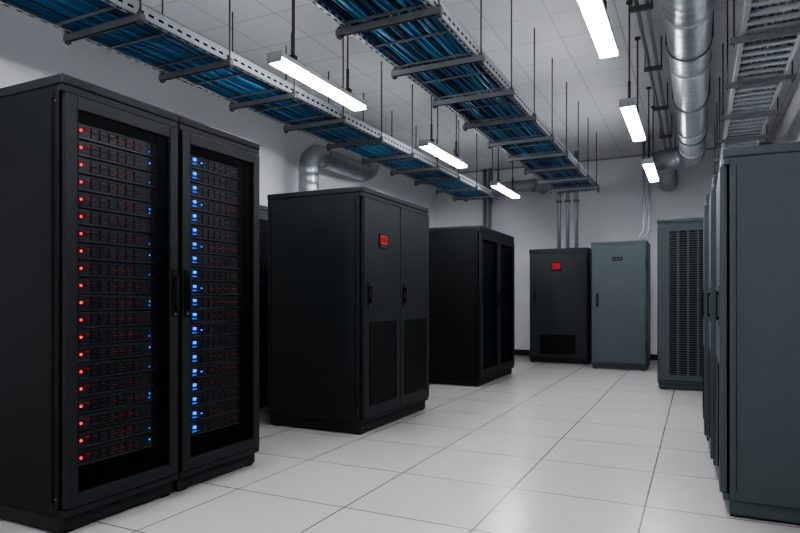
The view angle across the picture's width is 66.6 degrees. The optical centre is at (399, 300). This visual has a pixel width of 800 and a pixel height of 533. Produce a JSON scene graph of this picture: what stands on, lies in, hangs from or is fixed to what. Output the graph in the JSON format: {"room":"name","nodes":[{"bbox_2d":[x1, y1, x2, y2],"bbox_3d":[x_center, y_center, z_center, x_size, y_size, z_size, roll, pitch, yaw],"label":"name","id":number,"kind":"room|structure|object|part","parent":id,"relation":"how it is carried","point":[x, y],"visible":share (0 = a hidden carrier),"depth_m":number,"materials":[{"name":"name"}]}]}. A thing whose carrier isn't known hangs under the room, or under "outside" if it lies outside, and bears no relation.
{"room":"server room","nodes":[
{"label":"server room","id":0,"kind":"room"},
{"bbox_2d":[0,4,433,227],"bbox_3d":[-2.771,-0.825,6.581,0.150,3.950,15.800,0,0,26],"label":"wall","id":1,"kind":"structure","parent":0,"point":[31,49],"depth_m":6.85,"materials":[{"name":"white paint"}]},
{"bbox_2d":[298,145,379,191],"bbox_3d":[-0.884,-0.820,9.410,0.314,3.940,2.154,0,0,26],"label":"duct","id":2,"kind":"object","parent":1,"relation":"attached to","point":[315,157],"visible":0.44,"depth_m":8.80,"materials":[{"name":"metal"}]},
{"bbox_2d":[0,355,799,532],"bbox_3d":[0.209,1.200,5.127,6.780,0.100,16.100,0,0,26],"label":"floor","id":3,"kind":"structure","parent":0,"point":[538,447],"depth_m":4.11,"materials":[{"name":"tile"}]},
{"bbox_2d":[0,73,179,532],"bbox_3d":[-1.956,0.025,3.509,1.176,2.250,0.745,0,0,26],"label":"rack","id":4,"kind":"object","parent":3,"relation":"on","point":[90,280],"visible":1,"depth_m":3.15,"materials":[{"name":"metal"}]},
{"bbox_3d":[-1.460,0.005,3.268,0.074,2.030,0.711,0,0,26],"label":"door","id":5,"kind":"part","parent":4,"relation":"part of","materials":[{"name":"black"}]},
{"bbox_2d":[173,115,259,491],"bbox_3d":[-1.630,0.025,4.176,1.176,2.250,0.745,0,0,26],"label":"rack","id":6,"kind":"object","parent":3,"relation":"on","point":[218,170],"visible":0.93,"depth_m":4.02,"materials":[{"name":"metal"}]},
{"bbox_2d":[259,205,267,407],"bbox_3d":[-1.863,0.075,6.665,1.056,2.150,0.760,0,0,26],"label":"rack","id":7,"kind":"object","parent":3,"relation":"on","point":[263,210],"visible":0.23,"depth_m":6.56,"materials":[{"name":"metal"}]},
{"bbox_2d":[267,186,428,434],"bbox_3d":[-0.439,0.090,6.004,1.056,2.120,1.420,0,0,26],"label":"tall cabinet","id":8,"kind":"object","parent":3,"relation":"on","point":[348,267],"visible":1,"depth_m":5.42,"materials":[{"name":"metal"}]},
{"bbox_2d":[429,225,513,386],"bbox_3d":[1.024,0.080,8.990,0.986,2.140,1.670,0,0,26],"label":"tall cabinet","id":9,"kind":"object","parent":3,"relation":"on","point":[471,268],"visible":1,"depth_m":8.29,"materials":[{"name":"metal"}]},
{"bbox_2d":[529,247,591,363],"bbox_3d":[3.042,0.105,11.418,1.070,2.090,0.856,0,0,26],"label":"tall cabinet","id":10,"kind":"object","parent":3,"relation":"on","point":[560,278],"visible":0.92,"depth_m":11.05,"materials":[{"name":"metal"}]},
{"bbox_2d":[556,151,578,248],"bbox_3d":[3.174,-1.873,11.525,0.410,1.855,0.100,0,0,26],"label":"conduit riser","id":11,"kind":"object","parent":10,"relation":"on","point":[575,200],"visible":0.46,"depth_m":11.49,"materials":[{"name":"metal"}]},
{"bbox_2d":[591,240,649,370],"bbox_3d":[3.772,0.090,10.394,0.880,2.120,0.856,0,0,26],"label":"tall cabinet","id":12,"kind":"object","parent":3,"relation":"on","point":[620,269],"visible":1,"depth_m":10.03,"materials":[{"name":"metal"}]},
{"bbox_2d":[637,134,649,240],"bbox_3d":[4.138,-1.887,10.332,0.203,1.825,0.044,0,0,26],"label":"pipe","id":13,"kind":"object","parent":12,"relation":"on","point":[643,142],"visible":0.71,"depth_m":10.31,"materials":[{"name":"metal"}]},
{"bbox_2d":[657,217,702,389],"bbox_3d":[3.865,0.055,8.065,0.810,2.190,0.822,0,0,26],"label":"tall cabinet","id":14,"kind":"object","parent":3,"relation":"on","point":[679,241],"visible":0.66,"depth_m":7.77,"materials":[{"name":"grey metal"}]},
{"bbox_2d":[701,193,709,440],"bbox_3d":[2.897,0.172,4.707,1.018,1.955,0.730,0,0,26],"label":"tall cabinet","id":15,"kind":"object","parent":3,"relation":"on","point":[706,207],"visible":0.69,"depth_m":4.61,"materials":[{"name":"grey metal"}]},
{"bbox_2d":[707,175,717,464],"bbox_3d":[2.599,0.172,4.029,1.018,1.955,0.730,0,0,26],"label":"tall cabinet","id":16,"kind":"object","parent":3,"relation":"on","point":[711,296],"visible":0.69,"depth_m":3.93,"materials":[{"name":"grey metal"}]},
{"bbox_2d":[715,141,799,523],"bbox_3d":[2.302,0.172,3.351,1.018,1.955,0.730,0,0,26],"label":"tall cabinet","id":17,"kind":"object","parent":3,"relation":"on","point":[757,358],"visible":1,"depth_m":3.16,"materials":[{"name":"grey metal"}]},
{"bbox_3d":[1.868,0.155,3.561,0.054,1.740,0.696,0,0,26],"label":"door","id":18,"kind":"part","parent":17,"relation":"part of","materials":[{"name":"grey metal"}]},
{"bbox_2d":[137,0,799,171],"bbox_3d":[0.209,-2.850,5.127,6.780,0.100,16.100,0,0,26],"label":"ceiling","id":19,"kind":"structure","parent":0,"point":[260,27],"depth_m":7.24,"materials":[{"name":"tile"}]},
{"bbox_2d":[0,0,499,201],"bbox_3d":[-1.519,-2.315,5.303,0.780,0.970,14.200,0,0,26],"label":"cable tray","id":20,"kind":"object","parent":19,"relation":"hanging from","point":[133,30],"visible":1,"depth_m":5.28,"materials":[{"name":"metal"}]},
{"bbox_2d":[267,0,366,111],"bbox_3d":[-0.645,-2.273,5.043,0.132,1.054,1.284,0,0,26],"label":"pendant light","id":21,"kind":"object","parent":19,"relation":"hanging from","point":[289,64],"visible":1,"depth_m":4.87,"materials":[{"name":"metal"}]},
{"bbox_2d":[271,58,364,110],"bbox_3d":[-0.645,-1.765,5.043,0.116,0.030,1.250,0,0,26],"label":"diffuser","id":22,"kind":"object","parent":21,"relation":"attached to","point":[289,66],"depth_m":4.94,"materials":[{"name":"white plastic"}]},
{"bbox_2d":[418,72,466,168],"bbox_3d":[0.548,-2.273,7.488,0.132,1.054,1.284,0,0,26],"label":"pendant light","id":23,"kind":"object","parent":19,"relation":"hanging from","point":[428,145],"visible":0.84,"depth_m":7.31,"materials":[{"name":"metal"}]},
{"bbox_2d":[421,144,465,167],"bbox_3d":[0.548,-1.765,7.488,0.116,0.030,1.250,0,0,26],"label":"diffuser","id":24,"kind":"object","parent":23,"relation":"attached to","point":[438,151],"depth_m":7.42,"materials":[{"name":"white plastic"}]},
{"bbox_2d":[307,0,599,194],"bbox_3d":[0.108,-2.315,4.509,0.800,0.970,14.200,0,0,26],"label":"cable tray","id":25,"kind":"object","parent":19,"relation":"hanging from","point":[454,58],"visible":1,"depth_m":5.18,"materials":[{"name":"metal"}]},
{"bbox_2d":[490,147,519,198],"bbox_3d":[1.714,-2.273,9.878,0.132,1.054,1.284,0,0,26],"label":"pendant light","id":26,"kind":"object","parent":19,"relation":"hanging from","point":[497,184],"visible":0.87,"depth_m":9.66,"materials":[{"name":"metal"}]},
{"bbox_2d":[492,184,518,197],"bbox_3d":[1.714,-1.765,9.878,0.116,0.030,1.250,0,0,26],"label":"diffuser","id":27,"kind":"object","parent":26,"relation":"attached to","point":[503,188],"depth_m":9.81,"materials":[{"name":"white plastic"}]},
{"bbox_2d":[578,0,618,58],"bbox_3d":[1.215,-2.273,3.791,0.132,1.054,1.344,0,0,26],"label":"pendant light","id":28,"kind":"object","parent":19,"relation":"hanging from","point":[595,13],"visible":1,"depth_m":3.92,"materials":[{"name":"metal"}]},
{"bbox_2d":[619,0,645,141],"bbox_3d":[2.341,-2.273,6.101,0.132,1.054,1.344,0,0,26],"label":"pendant light","id":29,"kind":"object","parent":19,"relation":"hanging from","point":[630,111],"visible":0.99,"depth_m":5.83,"materials":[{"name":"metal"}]},
{"bbox_2d":[621,106,644,140],"bbox_3d":[2.341,-1.765,6.101,0.116,0.030,1.310,0,0,26],"label":"diffuser","id":30,"kind":"object","parent":29,"relation":"attached to","point":[630,113],"depth_m":6.00,"materials":[{"name":"white plastic"}]},
{"bbox_2d":[642,87,658,181],"bbox_3d":[3.468,-2.273,8.411,0.132,1.054,1.344,0,0,26],"label":"pendant light","id":31,"kind":"object","parent":19,"relation":"hanging from","point":[648,163],"visible":0.98,"depth_m":8.10,"materials":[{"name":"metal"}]},
{"bbox_2d":[643,164,657,181],"bbox_3d":[3.468,-1.765,8.411,0.116,0.030,1.310,0,0,26],"label":"diffuser","id":32,"kind":"object","parent":31,"relation":"attached to","point":[651,171],"depth_m":8.35,"materials":[{"name":"white plastic"}]},
{"bbox_2d":[630,0,672,148],"bbox_3d":[1.683,-2.625,4.408,0.180,0.350,15.600,0,0,26],"label":"cable conduit","id":33,"kind":"object","parent":19,"relation":"hanging from","point":[647,6],"visible":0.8,"depth_m":6.45,"materials":[{"name":"metal"}]},
{"bbox_2d":[652,0,714,190],"bbox_3d":[1.828,-2.424,4.382,0.808,0.752,15.680,0,0,26],"label":"ventilation duct","id":34,"kind":"object","parent":19,"relation":"hanging from","point":[689,24],"visible":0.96,"depth_m":5.73,"materials":[{"name":"metal"}]},
{"bbox_2d":[713,0,799,174],"bbox_3d":[2.343,-2.370,3.641,0.560,0.860,14.600,0,0,26],"label":"tray","id":35,"kind":"object","parent":19,"relation":"hanging from","point":[739,121],"visible":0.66,"depth_m":5.41,"materials":[{"name":"metal"}]},
{"bbox_2d":[483,168,491,228],"bbox_3d":[1.867,-0.825,12.997,0.189,3.950,0.069,0,0,26],"label":"cable conduit","id":36,"kind":"object","parent":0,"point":[490,169],"visible":0.34,"depth_m":12.95,"materials":[{"name":"metal"}]},
{"bbox_2d":[434,144,766,354],"bbox_3d":[3.705,-0.825,12.295,6.780,3.950,0.150,0,0,26],"label":"wall","id":37,"kind":"structure","parent":0,"point":[613,213],"depth_m":12.14,"materials":[{"name":"white paint"}]},
{"bbox_2d":[493,179,548,196],"bbox_3d":[2.441,-2.300,12.474,1.083,0.256,0.597,0,0,26],"label":"pipe","id":38,"kind":"object","parent":37,"relation":"attached to","point":[532,185],"visible":0.69,"depth_m":12.19,"materials":[{"name":"metal"}]},
{"bbox_2d":[514,349,656,359],"bbox_3d":[3.668,1.095,12.219,6.480,0.110,0.020,0,0,26],"label":"baseboard","id":39,"kind":"structure","parent":37,"relation":"attached to","point":[516,352],"depth_m":12.72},
{"bbox_2d":[459,142,770,173],"bbox_3d":[3.665,-2.785,12.214,6.480,0.030,0.030,0,0,26],"label":"trim","id":40,"kind":"structure","parent":37,"relation":"attached to","point":[766,142],"depth_m":12.02,"materials":[{"name":"grey metal"}]},
{"bbox_2d":[771,81,799,143],"bbox_3d":[3.188,-0.825,3.674,0.150,3.950,15.800,0,0,26],"label":"wall","id":41,"kind":"structure","parent":0,"point":[788,130],"depth_m":8.46,"materials":[{"name":"white paint"}]}
]}

